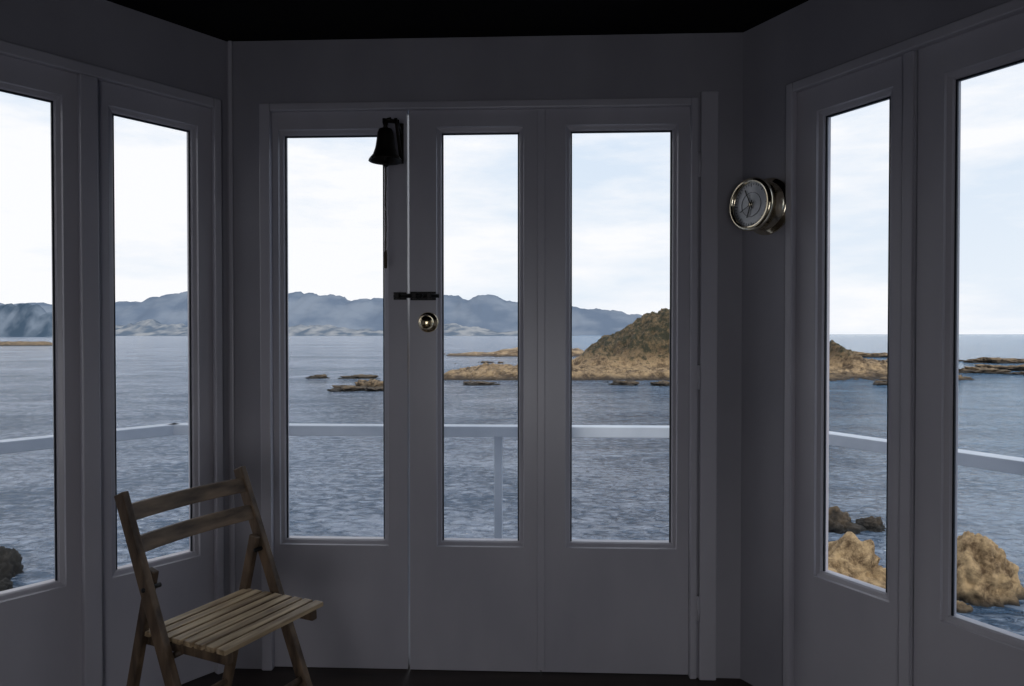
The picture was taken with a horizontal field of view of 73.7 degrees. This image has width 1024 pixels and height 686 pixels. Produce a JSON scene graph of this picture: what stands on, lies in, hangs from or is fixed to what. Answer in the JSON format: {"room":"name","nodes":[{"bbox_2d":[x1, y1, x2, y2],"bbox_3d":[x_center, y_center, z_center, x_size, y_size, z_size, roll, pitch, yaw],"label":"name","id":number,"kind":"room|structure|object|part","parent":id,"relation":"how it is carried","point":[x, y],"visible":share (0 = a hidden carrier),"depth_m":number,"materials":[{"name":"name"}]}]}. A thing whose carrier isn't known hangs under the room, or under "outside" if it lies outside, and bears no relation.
{"room":"lighthouse lookout room","nodes":[
{"label":"lighthouse lookout room","id":0,"kind":"room"},
{"bbox_2d":[0,0,229,595],"bbox_3d":[-1.546,0.057,1.870,0.100,2.235,1.649,1,1,40],"label":"wall","id":1,"kind":"structure","parent":0,"point":[106,34],"depth_m":2.19,"materials":[{"name":"paint"}]},
{"bbox_2d":[0,55,81,685],"bbox_3d":[-1.456,0.178,1.958,0.045,1.985,0.406,1,1,40],"label":"door","id":2,"kind":"structure","parent":1,"relation":"in","point":[41,622],"depth_m":2.05,"materials":[{"name":"grey paint"}]},
{"bbox_2d":[0,40,224,685],"bbox_3d":[-1.302,0.162,2.085,0.028,2.020,0.859,1,1,40],"label":"trim","id":3,"kind":"structure","parent":1,"relation":"attached to","point":[88,75],"depth_m":2.09,"materials":[{"name":"grey paint"}]},
{"bbox_2d":[98,80,214,685],"bbox_3d":[-1.195,0.174,2.271,0.045,1.985,0.400,1,1,40],"label":"door","id":4,"kind":"structure","parent":1,"relation":"in","point":[186,577],"depth_m":2.29,"materials":[{"name":"grey paint"}]},
{"bbox_2d":[107,0,808,40],"bbox_3d":[-0.278,-1.092,-0.214,3.824,0.120,5.400,0,1,2],"label":"ceiling","id":5,"kind":"structure","parent":0,"point":[226,20],"depth_m":2.22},
{"bbox_2d":[181,665,752,685],"bbox_3d":[-0.278,1.253,-0.182,3.824,0.100,5.400,0,1,2],"label":"floor","id":6,"kind":"structure","parent":0,"point":[279,676],"depth_m":2.37,"materials":[{"name":"brown wood"}]},
{"bbox_2d":[114,466,322,685],"bbox_3d":[-0.796,0.776,1.865,0.433,0.794,0.404,0,1,27],"label":"folding chair","id":7,"kind":"object","parent":6,"relation":"on","point":[215,631],"visible":1,"depth_m":1.82,"materials":[{"name":"brown wood"}]},
{"bbox_3d":[-0.983,0.872,1.776,0.182,0.598,0.018,0,1,27],"label":"leg","id":8,"kind":"part","parent":7,"relation":"part of","materials":[{"name":"brown wood"}]},
{"bbox_3d":[-0.853,0.778,1.683,0.371,0.794,0.020,0,1,27],"label":"long post","id":9,"kind":"part","parent":7,"relation":"part of","materials":[{"name":"brown wood"}]},
{"bbox_3d":[-0.817,0.764,1.715,0.311,0.040,0.020,0,1,27],"label":"seat rail","id":10,"kind":"part","parent":7,"relation":"part of","materials":[{"name":"brown wood"}]},
{"bbox_3d":[-0.834,0.868,2.070,0.182,0.598,0.018,0,1,27],"label":"leg","id":11,"kind":"part","parent":7,"relation":"part of","materials":[{"name":"brown wood"}]},
{"bbox_3d":[-0.683,0.774,2.018,0.371,0.794,0.020,0,1,27],"label":"long post","id":12,"kind":"part","parent":7,"relation":"part of","materials":[{"name":"brown wood"}]},
{"bbox_3d":[-0.688,0.760,1.970,0.311,0.040,0.020,0,1,27],"label":"seat rail","id":13,"kind":"part","parent":7,"relation":"part of","materials":[{"name":"brown wood"}]},
{"bbox_2d":[227,32,742,677],"bbox_3d":[-0.103,0.049,2.447,1.912,2.235,0.100,0,1,2],"label":"wall","id":14,"kind":"structure","parent":0,"point":[686,64],"depth_m":2.38,"materials":[{"name":"paint"}]},
{"bbox_2d":[228,41,235,668],"bbox_3d":[-0.996,0.050,2.428,0.015,2.235,0.010,0,1,2],"label":"trim","id":15,"kind":"structure","parent":14,"relation":"attached to","point":[230,52],"depth_m":2.42,"materials":[{"name":"grey paint"}]},
{"bbox_2d":[272,111,409,668],"bbox_3d":[-0.624,0.171,2.456,0.507,1.985,0.045,0,1,2],"label":"door","id":16,"kind":"structure","parent":14,"relation":"in","point":[362,584],"depth_m":2.44,"materials":[{"name":"grey paint"}]},
{"bbox_2d":[368,117,403,268],"bbox_3d":[-0.428,-0.512,2.339,0.114,0.520,0.157,0,1,2],"label":"bell","id":17,"kind":"object","parent":16,"relation":"attached to","point":[385,154],"visible":1,"depth_m":2.31,"materials":[{"name":"brown metal"}]},
{"bbox_2d":[409,109,539,671],"bbox_3d":[-0.132,0.172,2.403,0.464,1.985,0.107,0,1,2],"label":"door","id":18,"kind":"structure","parent":14,"relation":"in","point":[473,601],"depth_m":2.42,"materials":[{"name":"grey paint"}]},
{"bbox_2d":[393,292,438,299],"bbox_3d":[-0.338,-0.166,2.394,0.163,0.030,0.046,0,1,2],"label":"bolt","id":19,"kind":"object","parent":18,"relation":"attached to","point":[397,295],"visible":1,"depth_m":2.40,"materials":[{"name":"black metal"}]},
{"bbox_3d":[-0.297,-0.072,2.384,0.072,0.072,0.062,0,1,2],"label":"door knob","id":20,"kind":"part","parent":18,"relation":"part of","materials":[{"name":"silver metal"}]},
{"bbox_2d":[259,91,718,679],"bbox_3d":[-0.092,0.152,2.394,1.600,2.030,0.033,0,1,2],"label":"trim","id":21,"kind":"structure","parent":14,"relation":"attached to","point":[708,309],"depth_m":2.36,"materials":[{"name":"grey paint"}]},
{"bbox_2d":[537,109,544,669],"bbox_3d":[0.102,0.169,2.398,0.028,1.973,0.008,0,1,2],"label":"door frame","id":22,"kind":"structure","parent":14,"relation":"attached to","point":[540,112],"depth_m":2.40,"materials":[{"name":"grey paint"}]},
{"bbox_2d":[541,107,700,674],"bbox_3d":[0.377,0.172,2.398,0.545,1.985,0.080,0,1,2],"label":"door","id":23,"kind":"structure","parent":14,"relation":"in","point":[612,606],"depth_m":2.40,"materials":[{"name":"grey paint"}]},
{"bbox_3d":[0.641,0.153,2.352,0.013,1.614,0.008,0,1,2],"label":"door hinge","id":24,"kind":"part","parent":23,"relation":"part of","materials":[{"name":"grey metal"}]},
{"bbox_2d":[0,423,1023,538],"bbox_3d":[-0.353,0.865,1.959,6.721,0.895,2.797,0,1,2],"label":"balcony railing","id":25,"kind":"object","parent":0,"point":[974,459],"depth_m":3.24,"materials":[{"name":"white metal"}]},
{"bbox_2d":[740,0,1010,685],"bbox_3d":[1.218,0.059,1.714,0.100,2.235,1.656,0,1,-29],"label":"wall","id":26,"kind":"structure","parent":0,"point":[812,37],"depth_m":2.25,"materials":[{"name":"paint"}]},
{"bbox_2d":[729,177,785,234],"bbox_3d":[0.807,-0.451,2.235,0.096,0.188,0.188,0,1,-29],"label":"clock","id":27,"kind":"object","parent":26,"relation":"attached to","point":[758,205],"visible":1,"depth_m":2.21,"materials":[{"name":"silver metal"}]},
{"bbox_2d":[794,50,917,685],"bbox_3d":[1.013,0.177,2.038,0.057,1.985,0.389,0,1,-30],"label":"door","id":28,"kind":"structure","parent":26,"relation":"in","point":[846,629],"depth_m":2.03,"materials":[{"name":"grey paint"}]},
{"bbox_2d":[783,0,1023,685],"bbox_3d":[1.091,0.177,1.837,0.028,1.995,0.834,0,1,-30],"label":"trim","id":29,"kind":"structure","parent":26,"relation":"attached to","point":[1013,7],"depth_m":2.17,"materials":[{"name":"grey paint"}]},
{"bbox_2d":[913,12,1023,685],"bbox_3d":[1.216,0.181,1.691,0.046,1.985,0.404,0,1,-30],"label":"door","id":30,"kind":"structure","parent":26,"relation":"in","point":[951,648],"depth_m":1.80,"materials":[{"name":"grey paint"}]},
{"label":"outside","id":31,"kind":"structure","parent":0,"visible":0},
{"bbox_2d":[0,334,1023,635],"bbox_3d":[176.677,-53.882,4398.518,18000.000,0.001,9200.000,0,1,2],"label":"sea","id":32,"kind":"structure","parent":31,"point":[620,486],"depth_m":35.38,"materials":[{"name":"liquid"}]},
{"bbox_2d":[0,577,12,590],"bbox_3d":[-11.980,5.792,15.953,0.603,0.546,0.583,1,1,44],"label":"rock","id":33,"kind":"object","parent":32,"relation":"in","point":[5,584],"visible":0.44,"depth_m":15.94,"materials":[{"name":"grey stone"}]},
{"bbox_2d":[0,546,23,579],"bbox_3d":[-12.686,5.753,16.901,0.963,1.374,0.913,0,1,2],"label":"rock","id":34,"kind":"object","parent":32,"relation":"in","point":[11,566],"visible":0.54,"depth_m":16.85,"materials":[{"name":"grey stone"}]},
{"bbox_2d":[0,341,52,345],"bbox_3d":[-262.490,0.481,342.048,75.501,2.883,16.996,0,1,2],"label":"breakwater","id":35,"kind":"object","parent":32,"relation":"in","point":[5,343],"visible":0.81,"depth_m":338.18,"materials":[{"name":"beige stone"}]},
{"bbox_2d":[305,374,328,378],"bbox_3d":[-26.133,4.801,92.128,3.764,1.246,2.977,0,1,2],"label":"outcrop","id":36,"kind":"object","parent":32,"relation":"in","point":[324,376],"visible":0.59,"depth_m":91.52,"materials":[{"name":"brown stone"}]},
{"bbox_2d":[327,385,364,391],"bbox_3d":[-17.585,5.094,72.011,4.234,1.324,3.765,0,1,26],"label":"outcrop","id":37,"kind":"object","parent":32,"relation":"in","point":[337,388],"visible":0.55,"depth_m":70.91,"materials":[{"name":"brown stone"}]},
{"bbox_2d":[337,374,378,378],"bbox_3d":[-20.423,4.773,92.098,6.124,1.022,3.294,0,1,2],"label":"outcrop","id":38,"kind":"object","parent":32,"relation":"in","point":[359,376],"visible":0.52,"depth_m":91.23,"materials":[{"name":"stone"}]},
{"bbox_2d":[354,378,382,386],"bbox_3d":[-15.531,4.974,73.711,3.941,2.272,4.614,0,1,2],"label":"outcrop","id":39,"kind":"object","parent":32,"relation":"in","point":[372,382],"visible":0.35,"depth_m":73.38,"materials":[{"name":"brown stone"}]},
{"bbox_2d":[363,386,382,390],"bbox_3d":[-14.384,5.092,72.002,3.515,1.005,3.121,0,1,2],"label":"outcrop","id":40,"kind":"object","parent":32,"relation":"in","point":[376,388],"visible":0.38,"depth_m":71.12,"materials":[{"name":"brown stone"}]},
{"bbox_2d":[463,380,499,385],"bbox_3d":[-3.871,4.992,80.044,5.188,1.123,3.543,0,1,2],"label":"outcrop","id":41,"kind":"object","parent":32,"relation":"in","point":[470,383],"visible":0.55,"depth_m":79.34,"materials":[{"name":"stone"}]},
{"bbox_2d":[444,347,583,356],"bbox_3d":[2.006,3.046,188.060,49.084,4.099,29.902,0,1,2],"label":"reef","id":42,"kind":"object","parent":32,"relation":"in","point":[576,352],"visible":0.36,"depth_m":181.79,"materials":[{"name":"brown stone"}]},
{"bbox_2d":[609,380,639,385],"bbox_3d":[12.792,4.962,80.133,4.458,1.146,3.152,0,1,14],"label":"outcrop","id":43,"kind":"object","parent":32,"relation":"in","point":[615,382],"visible":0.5,"depth_m":79.22,"materials":[{"name":"stone"}]},
{"bbox_2d":[650,380,668,385],"bbox_3d":[17.619,4.901,79.172,3.005,1.220,3.203,0,1,-26],"label":"outcrop","id":44,"kind":"object","parent":32,"relation":"in","point":[663,382],"visible":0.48,"depth_m":78.42,"materials":[{"name":"stone"}]},
{"bbox_2d":[828,506,866,534],"bbox_3d":[10.047,5.711,21.098,1.568,1.490,1.427,0,1,2],"label":"rock","id":45,"kind":"object","parent":32,"relation":"in","point":[839,522],"visible":0.36,"depth_m":20.69,"materials":[{"name":"grey stone"}]},
{"bbox_2d":[828,531,885,588],"bbox_3d":[8.026,5.774,16.509,2.972,2.466,1.954,0,1,2],"label":"rock","id":46,"kind":"object","parent":32,"relation":"in","point":[849,556],"visible":0.23,"depth_m":16.10,"materials":[{"name":"beige stone"}]},
{"bbox_2d":[855,516,885,532],"bbox_3d":[11.075,5.752,21.070,0.901,0.886,0.893,-1,1,-43],"label":"rock","id":47,"kind":"object","parent":32,"relation":"in","point":[870,523],"visible":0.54,"depth_m":20.84,"materials":[{"name":"stone"}]},
{"bbox_2d":[854,351,886,356],"bbox_3d":[89.313,3.787,175.354,23.406,3.560,8.323,0,1,2],"label":"outcrop","id":48,"kind":"object","parent":32,"relation":"in","point":[863,354],"visible":0.21,"depth_m":173.00,"materials":[{"name":"brown stone"}]},
{"bbox_2d":[873,380,886,384],"bbox_3d":[44.921,4.940,80.180,5.888,1.576,3.363,0,1,2],"label":"outcrop","id":49,"kind":"object","parent":32,"relation":"in","point":[877,382],"visible":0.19,"depth_m":80.14,"materials":[{"name":"brown stone"}]},
{"bbox_2d":[956,600,972,612],"bbox_3d":[9.756,5.807,14.824,0.493,0.433,0.378,0,1,-13],"label":"rock","id":50,"kind":"object","parent":32,"relation":"in","point":[961,607],"visible":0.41,"depth_m":14.71,"materials":[{"name":"beige stone"}]},
{"bbox_2d":[959,366,1011,373],"bbox_3d":[71.834,4.555,104.889,8.842,1.924,7.068,0,1,2],"label":"outcrop","id":51,"kind":"object","parent":32,"relation":"in","point":[966,369],"visible":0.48,"depth_m":103.29,"materials":[{"name":"brown stone"}]},
{"bbox_2d":[956,531,1023,607],"bbox_3d":[10.716,5.877,15.914,2.336,3.128,2.080,0,1,2],"label":"rock","id":52,"kind":"object","parent":32,"relation":"in","point":[985,577],"visible":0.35,"depth_m":15.21,"materials":[{"name":"beige stone"}]},
{"bbox_2d":[963,357,1023,363],"bbox_3d":[99.588,4.146,139.949,14.275,2.585,6.929,0,1,2],"label":"outcrop","id":53,"kind":"object","parent":32,"relation":"in","point":[981,359],"visible":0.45,"depth_m":138.30,"materials":[{"name":"brown stone"}]},
{"bbox_2d":[975,364,1023,370],"bbox_3d":[82.325,4.676,112.188,13.487,2.428,6.400,0,1,2],"label":"outcrop","id":54,"kind":"object","parent":32,"relation":"in","point":[1010,367],"visible":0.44,"depth_m":110.50,"materials":[{"name":"stone"}]},
{"bbox_2d":[1003,371,1023,374],"bbox_3d":[76.814,4.674,100.161,8.631,1.566,6.798,0,1,2],"label":"outcrop","id":55,"kind":"object","parent":32,"relation":"in","point":[1020,372],"visible":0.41,"depth_m":100.28,"materials":[{"name":"brown stone"}]},
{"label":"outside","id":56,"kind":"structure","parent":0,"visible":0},
{"bbox_2d":[0,291,641,334],"bbox_3d":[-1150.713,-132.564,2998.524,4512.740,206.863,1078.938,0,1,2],"label":"mountain range","id":57,"kind":"object","parent":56,"point":[491,312],"visible":0.31,"depth_m":2802.97,"materials":[{"name":"blue stone"}]},
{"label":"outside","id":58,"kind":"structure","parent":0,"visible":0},
{"bbox_2d":[444,308,974,381],"bbox_3d":[27.004,-0.964,112.997,80.263,12.851,61.081,0,1,2],"label":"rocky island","id":59,"kind":"object","parent":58,"point":[640,351],"visible":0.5,"depth_m":103.53,"materials":[{"name":"brown stone"}]},
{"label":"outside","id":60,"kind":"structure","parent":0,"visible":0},
{"bbox_2d":[0,303,51,336],"bbox_3d":[-1126.756,-42.700,1299.581,689.476,68.011,147.381,0,1,2],"label":"cliffs","id":61,"kind":"structure","parent":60,"point":[20,320],"depth_m":1270.51,"materials":[{"name":"blue stone"}]},
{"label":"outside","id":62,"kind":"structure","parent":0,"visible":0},
{"bbox_2d":[116,319,576,335],"bbox_3d":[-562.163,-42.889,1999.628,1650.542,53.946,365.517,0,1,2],"label":"hills","id":63,"kind":"structure","parent":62,"point":[150,327],"depth_m":1927.87,"materials":[{"name":"stone"}]}
]}

